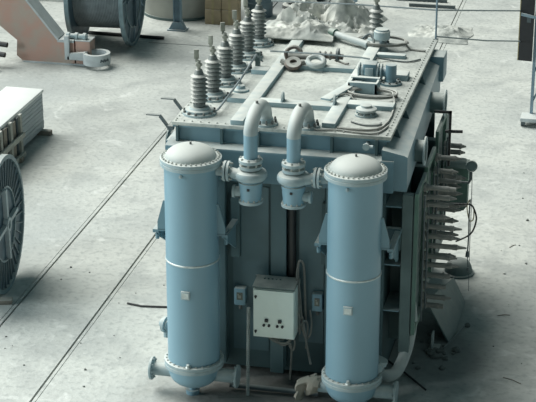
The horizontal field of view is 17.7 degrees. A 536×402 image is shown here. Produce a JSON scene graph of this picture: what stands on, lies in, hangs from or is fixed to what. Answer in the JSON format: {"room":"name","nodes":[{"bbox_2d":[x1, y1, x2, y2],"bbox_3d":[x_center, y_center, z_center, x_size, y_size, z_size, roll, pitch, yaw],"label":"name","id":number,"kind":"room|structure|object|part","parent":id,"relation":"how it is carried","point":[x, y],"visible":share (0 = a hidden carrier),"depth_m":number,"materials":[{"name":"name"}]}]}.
{"room":"factory floor","nodes":[
{"label":"factory floor","id":0,"kind":"room"},
{"bbox_2d":[0,0,535,401],"bbox_3d":[3.352,-5.165,36.240,60.000,0.300,80.001,5,22,12],"label":"floor","id":1,"kind":"structure","parent":0,"point":[93,187],"depth_m":21.70,"materials":[{"name":"concrete"}]},
{"bbox_2d":[0,297,12,304],"bbox_3d":[-3.023,1.134,19.572,0.240,0.050,0.120,-2,21,-4],"label":"chock","id":2,"kind":"object","parent":1,"relation":"on","point":[3,300],"visible":1,"depth_m":19.52,"materials":[{"name":"beige wood"}]},
{"bbox_2d":[0,154,24,293],"bbox_3d":[-3.411,0.247,19.714,0.940,1.600,1.600,2,21,6],"label":"drum","id":3,"kind":"object","parent":1,"relation":"on","point":[12,206],"visible":1,"depth_m":19.86,"materials":[{"name":"metal"}]},
{"bbox_2d":[0,113,25,162],"bbox_3d":[-3.585,-0.663,23.376,0.090,0.640,1.455,5,22,12],"label":"crate","id":4,"kind":"object","parent":1,"relation":"on","point":[11,137],"visible":0.74,"depth_m":23.73,"materials":[{"name":"grey wood"}]},
{"bbox_3d":[-3.603,-0.637,23.310,0.035,0.640,0.070,5,22,12],"label":"pale post","id":5,"kind":"part","parent":4,"relation":"part of","materials":[{"name":"beige wood"}]},
{"bbox_3d":[-3.520,-0.772,23.656,0.035,0.640,0.070,5,22,12],"label":"pale post","id":6,"kind":"part","parent":4,"relation":"part of","materials":[{"name":"beige wood"}]},
{"bbox_3d":[-3.552,-0.681,23.380,0.030,0.070,1.420,5,22,12],"label":"cross rail","id":7,"kind":"part","parent":4,"relation":"part of","materials":[{"name":"beige wood"}]},
{"bbox_3d":[-3.440,-0.903,23.992,0.035,0.640,0.070,5,22,12],"label":"pale post","id":8,"kind":"part","parent":4,"relation":"part of","materials":[{"name":"beige wood"}]},
{"bbox_3d":[-3.552,-0.420,23.482,0.030,0.070,1.420,5,22,12],"label":"cross rail","id":9,"kind":"part","parent":4,"relation":"part of","materials":[{"name":"beige wood"}]},
{"bbox_2d":[0,86,51,162],"bbox_3d":[-3.760,-0.869,23.885,0.730,0.655,2.620,5,22,12],"label":"stack","id":10,"kind":"object","parent":1,"relation":"on","point":[28,102],"visible":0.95,"depth_m":24.54,"materials":[{"name":"grey metal"}]},
{"bbox_2d":[0,0,110,66],"bbox_3d":[-3.565,-2.878,28.199,2.055,1.270,0.585,5,22,12],"label":"trailer drawbar","id":11,"kind":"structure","parent":1,"relation":"on","point":[40,39],"depth_m":28.24,"materials":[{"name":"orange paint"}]},
{"bbox_2d":[0,52,5,57],"bbox_3d":[-4.635,-2.437,28.141,0.748,0.140,0.090,6,22,15],"label":"bar","id":12,"kind":"object","parent":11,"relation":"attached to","point":[2,54],"visible":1,"depth_m":28.03,"materials":[{"name":"black metal"}]},
{"bbox_2d":[0,41,7,47],"bbox_3d":[-4.608,-2.603,28.180,0.758,0.140,0.090,6,22,15],"label":"bar","id":13,"kind":"object","parent":11,"relation":"attached to","point":[2,44],"visible":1,"depth_m":28.08,"materials":[{"name":"black metal"}]},
{"bbox_3d":[-3.280,-2.662,28.311,0.280,0.045,0.290,5,22,12],"label":"plate","id":14,"kind":"part","parent":11,"relation":"part of","materials":[{"name":"grey paint"}]},
{"bbox_2d":[63,0,145,45],"bbox_3d":[-2.746,-3.549,29.193,1.062,1.799,1.814,3,21,7],"label":"drum","id":15,"kind":"object","parent":1,"relation":"on","point":[80,15],"visible":0.93,"depth_m":28.82,"materials":[{"name":"metal"}]},
{"bbox_2d":[88,31,163,38],"bbox_3d":[-2.493,-2.877,29.864,1.452,0.058,0.058,6,22,14],"label":"bar","id":16,"kind":"object","parent":1,"relation":"on","point":[89,32],"visible":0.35,"depth_m":29.87,"materials":[{"name":"black metal"}]},
{"bbox_2d":[127,302,166,307],"bbox_3d":[-1.371,1.184,19.480,0.474,0.021,0.061,5,22,12],"label":"rod","id":17,"kind":"object","parent":1,"relation":"on","point":[127,302],"visible":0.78,"depth_m":19.46,"materials":[{"name":"black metal"}]},
{"bbox_2d":[144,0,204,21],"bbox_3d":[-1.580,-4.156,31.165,1.400,1.500,1.400,5,22,12],"label":"tank","id":18,"kind":"object","parent":1,"relation":"on","point":[192,10],"visible":0.57,"depth_m":30.81,"materials":[{"name":"white metal"}]},
{"bbox_2d":[167,0,188,31],"bbox_3d":[-1.583,-3.757,30.001,0.330,1.600,0.220,5,22,12],"label":"steel post","id":19,"kind":"object","parent":1,"relation":"on","point":[177,24],"visible":1,"depth_m":30.18,"materials":[{"name":"blue metal"}]},
{"bbox_3d":[-1.583,-3.020,30.288,0.330,0.020,0.220,5,22,12],"label":"foot plate","id":20,"kind":"part","parent":19,"relation":"part of","materials":[{"name":"blue metal"}]},
{"bbox_2d":[149,42,207,45],"bbox_3d":[-1.500,-2.666,29.424,1.100,0.026,0.035,5,22,12],"label":"metal rod","id":21,"kind":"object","parent":1,"relation":"on","point":[149,42],"depth_m":29.41,"materials":[{"name":"grey metal"}]},
{"bbox_2d":[205,9,221,24],"bbox_3d":[-0.950,-3.308,30.684,0.290,0.268,0.284,5,22,12],"label":"carton","id":22,"kind":"object","parent":1,"relation":"on","point":[212,16],"visible":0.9,"depth_m":30.55,"materials":[{"name":"brown cardboard"}]},
{"bbox_2d":[205,0,221,9],"bbox_3d":[-0.945,-3.566,30.604,0.290,0.268,0.284,5,22,12],"label":"carton","id":23,"kind":"object","parent":22,"relation":"on","point":[209,4],"visible":1,"depth_m":30.49,"materials":[{"name":"brown cardboard"}]},
{"bbox_2d":[221,7,240,24],"bbox_3d":[-0.653,-3.291,30.641,0.290,0.268,0.284,5,22,12],"label":"carton","id":24,"kind":"object","parent":1,"relation":"on","point":[226,14],"visible":0.67,"depth_m":30.53,"materials":[{"name":"brown cardboard"}]},
{"bbox_2d":[222,0,240,9],"bbox_3d":[-0.650,-3.546,30.552,0.290,0.268,0.284,5,22,12],"label":"carton","id":25,"kind":"object","parent":24,"relation":"on","point":[226,4],"visible":1,"depth_m":30.44,"materials":[{"name":"brown cardboard"}]},
{"bbox_2d":[247,0,272,17],"bbox_3d":[-0.154,-3.756,31.033,0.500,0.850,0.500,5,22,12],"label":"drum","id":26,"kind":"object","parent":1,"relation":"on","point":[267,5],"visible":0.48,"depth_m":30.95,"materials":[{"name":"metal"}]},
{"bbox_2d":[282,0,295,8],"bbox_3d":[0.483,-3.568,31.558,0.460,0.114,0.460,5,22,12],"label":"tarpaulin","id":27,"kind":"object","parent":1,"relation":"on","point":[285,5],"visible":0.28,"depth_m":31.50,"materials":[{"name":"white plastic"}]},
{"bbox_2d":[146,0,477,401],"bbox_3d":[0.723,-0.106,18.403,3.098,3.210,4.268,5,22,12],"label":"transformer","id":28,"kind":"object","parent":1,"relation":"on","point":[291,245],"depth_m":17.15,"materials":[{"name":"blue paint"}]},
{"bbox_3d":[-0.810,0.932,16.845,0.068,0.059,0.003,5,22,12],"label":"plate","id":29,"kind":"part","parent":28,"relation":"part of","materials":[{"name":"white metal"}]},
{"bbox_3d":[-0.807,0.924,16.866,0.090,0.085,0.042,5,22,12],"label":"name plate","id":30,"kind":"part","parent":28,"relation":"part of","materials":[{"name":"white metal"}]},
{"bbox_3d":[-0.324,-1.251,17.946,0.109,0.146,1.770,5,22,14],"label":"earthing rod","id":31,"kind":"part","parent":28,"relation":"part of","materials":[{"name":"grey metal"}]},
{"bbox_3d":[-0.171,0.690,17.474,0.370,1.800,0.015,5,22,12],"label":"panel","id":32,"kind":"part","parent":28,"relation":"part of","materials":[{"name":"paint"}]},
{"bbox_3d":[0.055,1.132,17.207,0.410,0.514,0.016,5,22,12],"label":"cabinet door","id":33,"kind":"part","parent":28,"relation":"part of","materials":[{"name":"white metal"}]},
{"bbox_2d":[252,274,300,290],"bbox_3d":[0.079,0.819,17.198,0.460,0.060,0.240,5,22,12],"label":"hood","id":34,"kind":"object","parent":28,"relation":"attached to","point":[273,282],"depth_m":17.19,"materials":[{"name":"grey paint"}]},
{"bbox_3d":[0.501,-1.284,18.395,2.165,0.020,3.530,5,22,12],"label":"gasket frame","id":35,"kind":"part","parent":28,"relation":"part of","materials":[{"name":"blue paint"}]},
{"bbox_3d":[0.488,-1.055,18.457,2.100,0.460,3.405,5,22,12],"label":"tank","id":36,"kind":"part","parent":28,"relation":"part of","materials":[{"name":"blue metal"}]},
{"bbox_2d":[280,45,311,70],"bbox_3d":[0.293,-1.544,18.610,0.323,0.222,0.270,5,22,12],"label":"shackle","id":37,"kind":"object","parent":28,"relation":"on","point":[293,61],"visible":1,"depth_m":18.61,"materials":[{"name":"metal"}]},
{"bbox_2d":[264,19,340,41],"bbox_3d":[0.335,-1.997,19.732,0.973,0.164,0.557,5,22,12],"label":"tarpaulin","id":38,"kind":"object","parent":28,"relation":"on","point":[310,29],"visible":0.9,"depth_m":19.59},
{"bbox_3d":[0.501,-1.309,18.385,2.185,0.035,3.550,5,22,12],"label":"plate","id":39,"kind":"part","parent":28,"relation":"part of","materials":[{"name":"grey metal"}]},
{"bbox_2d":[294,373,321,400],"bbox_3d":[0.414,1.850,17.218,0.308,0.261,0.209,5,22,12],"label":"wrap","id":40,"kind":"object","parent":28,"relation":"attached to","point":[310,384],"visible":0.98,"depth_m":17.15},
{"bbox_3d":[0.491,0.152,18.940,2.100,2.140,3.320,5,22,12],"label":"tank","id":41,"kind":"part","parent":28,"relation":"part of","materials":[{"name":"blue metal"}]},
{"bbox_3d":[0.440,0.625,17.297,0.255,1.750,0.025,5,22,12],"label":"panel","id":42,"kind":"part","parent":28,"relation":"part of","materials":[{"name":"paint"}]},
{"bbox_2d":[306,54,326,68],"bbox_3d":[0.518,-1.504,18.575,0.229,0.118,0.218,5,22,12],"label":"ring","id":43,"kind":"object","parent":28,"relation":"on","point":[309,58],"visible":1,"depth_m":18.54,"materials":[{"name":"grey metal"}]},
{"bbox_2d":[270,50,369,59],"bbox_3d":[0.559,-1.571,18.547,1.082,0.054,0.025,4,22,9],"label":"rod","id":44,"kind":"object","parent":43,"relation":"on","point":[270,50],"visible":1,"depth_m":18.54,"materials":[{"name":"grey metal"}]},
{"bbox_2d":[314,48,348,64],"bbox_3d":[0.708,-1.587,18.709,0.425,0.152,0.159,10,23,24],"label":"turnbuckle","id":45,"kind":"object","parent":28,"relation":"on","point":[337,58],"visible":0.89,"depth_m":18.68,"materials":[{"name":"metal"}]},
{"bbox_2d":[321,75,369,100],"bbox_3d":[0.825,-1.183,17.812,0.110,0.022,1.000,12,24,27],"label":"bar","id":46,"kind":"object","parent":28,"relation":"on","point":[342,89],"visible":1,"depth_m":17.62,"materials":[{"name":"grey metal"}]},
{"bbox_3d":[0.763,1.060,16.517,0.068,0.059,0.003,5,22,12],"label":"plate","id":47,"kind":"part","parent":28,"relation":"part of","materials":[{"name":"white metal"}]},
{"bbox_3d":[0.767,1.052,16.537,0.090,0.085,0.042,5,22,12],"label":"name plate","id":48,"kind":"part","parent":28,"relation":"part of","materials":[{"name":"silver metal"}]},
{"bbox_2d":[327,28,374,47],"bbox_3d":[0.959,-1.852,19.464,0.688,0.174,0.118,20,29,41],"label":"pipe","id":49,"kind":"object","parent":28,"relation":"on","point":[334,32],"visible":1,"depth_m":19.44,"materials":[{"name":"grey metal"}]},
{"bbox_3d":[1.141,-1.797,19.321,0.085,0.174,0.236,-11,24,-27],"label":"wire handle","id":50,"kind":"part","parent":49,"relation":"part of","materials":[{"name":"grey metal"}]},
{"bbox_2d":[314,125,388,134],"bbox_3d":[0.780,-0.685,16.697,0.825,0.020,0.241,-1,21,-3],"label":"loose wire","id":51,"kind":"object","parent":28,"relation":"on","point":[387,126],"visible":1,"depth_m":16.68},
{"bbox_2d":[355,103,376,117],"bbox_3d":[0.974,-0.909,17.157,0.220,0.110,0.220,5,22,12],"label":"vent","id":52,"kind":"object","parent":28,"relation":"attached to","point":[365,110],"depth_m":17.11,"materials":[{"name":"grey metal"}]},
{"bbox_2d":[351,121,381,125],"bbox_3d":[0.956,-0.760,16.890,0.308,0.020,0.122,5,22,12],"label":"loose wire","id":53,"kind":"object","parent":28,"relation":"on","point":[380,123],"visible":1,"depth_m":16.84,"materials":[{"name":"grey metal"}]},
{"bbox_3d":[0.986,-0.932,17.256,0.565,0.078,1.231,5,22,12],"label":"cable coil","id":54,"kind":"part","parent":28,"relation":"part of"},
{"bbox_3d":[1.385,-1.773,19.393,0.809,0.097,0.396,5,22,12],"label":"cable coil","id":55,"kind":"part","parent":28,"relation":"part of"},
{"bbox_2d":[375,57,420,61],"bbox_3d":[1.430,-1.551,18.875,0.508,0.059,0.097,-2,21,-4],"label":"loose wire","id":56,"kind":"object","parent":28,"relation":"on","point":[375,57],"visible":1,"depth_m":18.88,"materials":[{"name":"grey metal"}]},
{"bbox_3d":[1.459,0.633,17.124,0.035,1.520,0.060,5,22,12],"label":"terminal frame","id":57,"kind":"part","parent":28,"relation":"part of","materials":[{"name":"green paint"}]},
{"bbox_3d":[1.522,1.211,17.653,0.035,0.060,0.520,5,22,12],"label":"terminal frame","id":58,"kind":"part","parent":28,"relation":"part of","materials":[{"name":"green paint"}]},
{"bbox_3d":[1.522,-0.150,17.123,0.035,0.060,0.520,5,22,12],"label":"terminal frame","id":59,"kind":"part","parent":28,"relation":"part of","materials":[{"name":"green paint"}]},
{"bbox_3d":[1.544,0.580,17.204,0.017,1.360,0.017,14,25,32],"label":"tie rod","id":60,"kind":"part","parent":28,"relation":"part of","materials":[{"name":"grey metal"}]},
{"bbox_3d":[1.586,0.428,17.651,0.035,1.520,0.060,5,22,12],"label":"terminal frame","id":61,"kind":"part","parent":28,"relation":"part of","materials":[{"name":"green paint"}]},
{"bbox_3d":[1.608,0.336,17.721,0.035,1.480,0.060,5,22,12],"label":"terminal frame","id":62,"kind":"part","parent":28,"relation":"part of","materials":[{"name":"green paint"}]},
{"bbox_3d":[1.610,0.474,17.477,0.017,1.360,0.017,14,25,32],"label":"tie rod","id":63,"kind":"part","parent":28,"relation":"part of","materials":[{"name":"grey metal"}]},
{"bbox_3d":[1.736,0.174,18.385,0.010,1.500,2.760,5,22,12],"label":"plate","id":64,"kind":"part","parent":28,"relation":"part of","materials":[{"name":"grey paint"}]},
{"bbox_3d":[1.671,-0.428,17.727,0.035,0.060,0.520,5,22,12],"label":"terminal frame","id":65,"kind":"part","parent":28,"relation":"part of","materials":[{"name":"green paint"}]},
{"bbox_3d":[1.734,0.131,18.248,0.035,1.480,0.060,5,22,12],"label":"terminal frame","id":66,"kind":"part","parent":28,"relation":"part of","materials":[{"name":"green paint"}]},
{"bbox_3d":[1.695,0.206,17.781,0.017,1.080,0.017,-4,22,-9],"label":"tie rod","id":67,"kind":"part","parent":28,"relation":"part of","materials":[{"name":"grey metal"}]},
{"bbox_3d":[1.706,1.079,17.854,0.221,0.092,0.090,5,22,12],"label":"terminal rod","id":68,"kind":"part","parent":28,"relation":"part of","materials":[{"name":"grey metal"}]},
{"bbox_3d":[1.711,0.876,17.752,0.242,0.092,0.090,5,22,12],"label":"terminal rod","id":69,"kind":"part","parent":28,"relation":"part of","materials":[{"name":"grey metal"}]},
{"bbox_3d":[1.685,0.035,17.277,0.250,0.092,0.090,5,22,12],"label":"terminal rod","id":70,"kind":"part","parent":28,"relation":"part of","materials":[{"name":"grey metal"}]},
{"bbox_3d":[1.787,-0.094,18.412,0.035,1.380,0.060,5,22,12],"label":"terminal frame","id":71,"kind":"part","parent":28,"relation":"part of","materials":[{"name":"green paint"}]},
{"bbox_2d":[435,0,437,38],"bbox_3d":[1.920,-2.411,19.512,0.020,1.200,0.020,14,25,32],"label":"post","id":72,"kind":"object","parent":28,"relation":"on","point":[436,0],"visible":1,"depth_m":19.64,"materials":[{"name":"blue metal"}]},
{"bbox_2d":[271,0,520,11],"bbox_3d":[2.568,-2.358,22.024,1.830,1.419,5.927,16,26,35],"label":"rope","id":73,"kind":"object","parent":72,"relation":"attached to","point":[271,0],"visible":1,"depth_m":19.97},
{"bbox_3d":[1.760,0.100,18.054,0.017,1.080,0.017,14,25,32],"label":"tie rod","id":74,"kind":"part","parent":28,"relation":"part of","materials":[{"name":"grey metal"}]},
{"bbox_3d":[1.742,0.992,17.801,0.301,0.092,0.090,5,22,12],"label":"terminal rod","id":75,"kind":"part","parent":28,"relation":"part of","materials":[{"name":"grey metal"}]},
{"bbox_3d":[1.729,0.763,17.693,0.280,0.092,0.090,5,22,12],"label":"terminal rod","id":76,"kind":"part","parent":28,"relation":"part of","materials":[{"name":"grey metal"}]},
{"bbox_3d":[1.702,0.159,17.354,0.271,0.092,0.090,5,22,12],"label":"terminal rod","id":77,"kind":"part","parent":28,"relation":"part of","materials":[{"name":"grey metal"}]},
{"bbox_3d":[1.713,-0.127,17.174,0.321,0.092,0.090,5,22,12],"label":"terminal rod","id":78,"kind":"part","parent":28,"relation":"part of","materials":[{"name":"grey metal"}]},
{"bbox_3d":[1.722,-0.036,17.230,0.331,0.092,0.090,5,22,12],"label":"terminal rod","id":79,"kind":"part","parent":28,"relation":"part of","materials":[{"name":"grey metal"}]},
{"bbox_3d":[1.756,0.568,17.577,0.351,0.092,0.090,5,22,12],"label":"terminal rod","id":80,"kind":"part","parent":28,"relation":"part of","materials":[{"name":"grey metal"}]},
{"bbox_3d":[1.770,0.660,17.632,0.371,0.092,0.090,5,22,12],"label":"terminal rod","id":81,"kind":"part","parent":28,"relation":"part of","materials":[{"name":"grey metal"}]},
{"bbox_3d":[1.759,0.363,17.463,0.371,0.092,0.090,5,22,12],"label":"terminal rod","id":82,"kind":"part","parent":28,"relation":"part of","materials":[{"name":"grey metal"}]},
{"bbox_3d":[1.861,-0.829,18.482,0.035,0.060,0.620,5,22,12],"label":"terminal frame","id":83,"kind":"part","parent":28,"relation":"part of","materials":[{"name":"green paint"}]},
{"bbox_3d":[1.870,-0.077,18.508,0.017,1.080,0.017,-4,22,-9],"label":"tie rod","id":84,"kind":"part","parent":28,"relation":"part of","materials":[{"name":"grey metal"}]},
{"bbox_3d":[1.935,-0.334,19.030,0.035,1.380,0.060,5,22,12],"label":"terminal frame","id":85,"kind":"part","parent":28,"relation":"part of","materials":[{"name":"green paint"}]},
{"bbox_3d":[1.764,0.269,17.404,0.391,0.092,0.090,5,22,12],"label":"terminal rod","id":86,"kind":"part","parent":28,"relation":"part of","materials":[{"name":"grey metal"}]},
{"bbox_3d":[1.871,0.582,18.358,0.261,0.092,0.090,5,22,12],"label":"terminal rod","id":87,"kind":"part","parent":28,"relation":"part of","materials":[{"name":"grey metal"}]},
{"bbox_3d":[1.935,-0.184,18.781,0.017,1.080,0.017,14,25,32],"label":"tie rod","id":88,"kind":"part","parent":28,"relation":"part of","materials":[{"name":"grey metal"}]},
{"bbox_3d":[1.796,0.464,17.505,0.440,0.092,0.090,5,22,12],"label":"terminal rod","id":89,"kind":"part","parent":28,"relation":"part of","materials":[{"name":"grey metal"}]},
{"bbox_3d":[1.877,0.348,18.243,0.280,0.092,0.090,5,22,12],"label":"terminal rod","id":90,"kind":"part","parent":28,"relation":"part of","materials":[{"name":"grey metal"}]},
{"bbox_3d":[1.881,0.203,18.230,0.270,0.092,0.090,5,22,12],"label":"terminal rod","id":91,"kind":"part","parent":28,"relation":"part of","materials":[{"name":"grey metal"}]},
{"bbox_3d":[1.856,-0.309,17.959,0.251,0.092,0.090,5,22,12],"label":"terminal rod","id":92,"kind":"part","parent":28,"relation":"part of","materials":[{"name":"grey metal"}]},
{"bbox_3d":[1.895,0.085,18.202,0.291,0.092,0.090,5,22,12],"label":"terminal rod","id":93,"kind":"part","parent":28,"relation":"part of","materials":[{"name":"grey metal"}]},
{"bbox_3d":[1.886,-0.207,18.069,0.280,0.092,0.090,5,22,12],"label":"terminal rod","id":94,"kind":"part","parent":28,"relation":"part of","materials":[{"name":"grey metal"}]},
{"bbox_3d":[1.891,-0.087,18.093,0.301,0.092,0.090,5,22,12],"label":"terminal rod","id":95,"kind":"part","parent":28,"relation":"part of","materials":[{"name":"grey metal"}]},
{"bbox_3d":[1.885,-0.448,17.998,0.271,0.092,0.090,5,22,12],"label":"terminal rod","id":96,"kind":"part","parent":28,"relation":"part of","materials":[{"name":"grey metal"}]},
{"bbox_3d":[1.882,-0.653,18.023,0.301,0.605,0.036,5,22,12],"label":"angle frame","id":97,"kind":"part","parent":28,"relation":"part of","materials":[{"name":"black metal"}]},
{"bbox_3d":[1.903,0.036,18.050,0.360,0.092,0.090,5,22,12],"label":"terminal rod","id":98,"kind":"part","parent":28,"relation":"part of","materials":[{"name":"grey metal"}]},
{"bbox_3d":[1.982,-0.273,18.680,0.211,0.096,0.094,5,22,12],"label":"terminal rod","id":99,"kind":"part","parent":28,"relation":"part of","materials":[{"name":"grey metal"}]},
{"bbox_3d":[2.021,-0.158,18.935,0.200,0.095,0.093,5,22,12],"label":"terminal rod","id":100,"kind":"part","parent":28,"relation":"part of","materials":[{"name":"grey metal"}]},
{"bbox_3d":[2.032,-0.532,18.765,0.231,0.096,0.093,5,22,12],"label":"terminal rod","id":101,"kind":"part","parent":28,"relation":"part of","materials":[{"name":"grey metal"}]},
{"bbox_3d":[2.032,-0.599,18.717,0.241,0.095,0.093,5,22,12],"label":"terminal rod","id":102,"kind":"part","parent":28,"relation":"part of","materials":[{"name":"grey metal"}]},
{"bbox_3d":[2.033,-0.258,18.806,0.261,0.095,0.093,5,22,12],"label":"terminal rod","id":103,"kind":"part","parent":28,"relation":"part of","materials":[{"name":"grey metal"}]},
{"bbox_2d":[447,158,466,168],"bbox_3d":[2.050,-0.415,18.741,0.215,0.120,0.118,5,22,12],"label":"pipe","id":104,"kind":"object","parent":28,"relation":"on","point":[460,164],"depth_m":18.68,"materials":[{"name":"metal"}]},
{"bbox_2d":[437,36,520,41],"bbox_3d":[2.821,-2.104,22.426,0.056,1.563,5.496,7,22,17],"label":"rope","id":105,"kind":"object","parent":28,"relation":"attached to","point":[437,36],"visible":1,"depth_m":22.00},
{"bbox_2d":[275,0,387,33],"bbox_3d":[0.933,-3.312,30.111,2.040,0.691,2.053,5,22,12],"label":"tarpaulin","id":106,"kind":"object","parent":1,"relation":"on","point":[349,18],"visible":0.51,"depth_m":29.95,"materials":[{"name":"white plastic"}]},
{"bbox_2d":[388,360,426,390],"bbox_3d":[1.433,1.796,17.884,0.032,0.022,0.782,-11,24,-25],"label":"rod","id":107,"kind":"object","parent":1,"relation":"on","point":[389,361],"visible":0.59,"depth_m":17.78,"materials":[{"name":"black metal"}]},
{"bbox_2d":[401,0,446,2],"bbox_3d":[2.861,-3.749,32.104,0.950,0.060,0.060,5,22,12],"label":"bar","id":108,"kind":"object","parent":1,"relation":"on","point":[439,1],"visible":1,"depth_m":32.05,"materials":[{"name":"grey metal"}]},
{"bbox_2d":[427,351,435,357],"bbox_3d":[1.744,1.618,18.314,0.094,0.061,0.100,11,24,27],"label":"stone","id":109,"kind":"object","parent":1,"relation":"on","point":[430,353],"visible":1,"depth_m":18.30,"materials":[{"name":"grey stone"}]},
{"bbox_2d":[409,3,454,8],"bbox_3d":[3.018,-3.587,31.689,0.850,0.060,0.060,5,22,12],"label":"bar","id":110,"kind":"object","parent":1,"relation":"on","point":[410,4],"visible":0.93,"depth_m":31.67,"materials":[{"name":"grey metal"}]},
{"bbox_2d":[428,330,440,349],"bbox_3d":[1.786,1.496,18.448,0.120,0.190,0.140,5,22,12],"label":"bracket","id":111,"kind":"object","parent":1,"relation":"on","point":[432,345],"visible":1,"depth_m":18.44,"materials":[{"name":"metal"}]},
{"bbox_3d":[1.761,1.480,18.448,0.020,0.160,0.120,5,22,12],"label":"upright leg","id":112,"kind":"part","parent":111,"relation":"part of","materials":[{"name":"grey metal"}]},
{"bbox_3d":[1.786,1.571,18.477,0.120,0.030,0.140,5,22,12],"label":"flat leg","id":113,"kind":"part","parent":111,"relation":"part of","materials":[{"name":"metal"}]},
{"bbox_2d":[408,25,472,44],"bbox_3d":[2.995,-2.982,29.975,1.130,0.175,1.100,6,22,14],"label":"sheet","id":114,"kind":"object","parent":1,"relation":"on","point":[428,31],"visible":0.88,"depth_m":29.74,"materials":[{"name":"white plastic"}]},
{"bbox_2d":[436,348,445,353],"bbox_3d":[1.846,1.595,18.381,0.105,0.054,0.097,5,22,12],"label":"stone","id":115,"kind":"object","parent":1,"relation":"on","point":[439,350],"visible":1,"depth_m":18.35,"materials":[{"name":"grey stone"}]},
{"bbox_2d":[426,278,464,341],"bbox_3d":[2.017,1.111,19.010,0.268,0.500,1.182,8,23,19],"label":"plate","id":116,"kind":"object","parent":1,"relation":"on","point":[447,318],"visible":0.88,"depth_m":18.93,"materials":[{"name":"grey paint"}]},
{"bbox_2d":[451,346,460,352],"bbox_3d":[2.017,1.582,18.416,0.095,0.054,0.088,-15,26,-34],"label":"stone","id":117,"kind":"object","parent":1,"relation":"on","point":[456,349],"visible":1,"depth_m":18.39,"materials":[{"name":"grey stone"}]},
{"bbox_2d":[443,257,473,278],"bbox_3d":[2.250,0.763,20.339,0.370,0.185,0.370,5,22,12],"label":"domed lid","id":118,"kind":"object","parent":1,"relation":"on","point":[456,273],"visible":0.73,"depth_m":20.23,"materials":[{"name":"grey paint"}]},
{"bbox_2d":[520,12,535,125],"bbox_3d":[4.042,-2.021,25.059,0.804,1.950,0.300,5,22,12],"label":"rack","id":119,"kind":"object","parent":1,"relation":"on","point":[530,117],"visible":1,"depth_m":25.28,"materials":[{"name":"blue metal"}]},
{"bbox_2d":[517,0,534,61],"bbox_3d":[3.746,-2.562,24.975,0.212,1.100,0.035,8,23,20],"label":"board","id":120,"kind":"object","parent":119,"relation":"attached to","point":[526,25],"visible":1,"depth_m":25.00,"materials":[{"name":"brown wood"}]}
]}

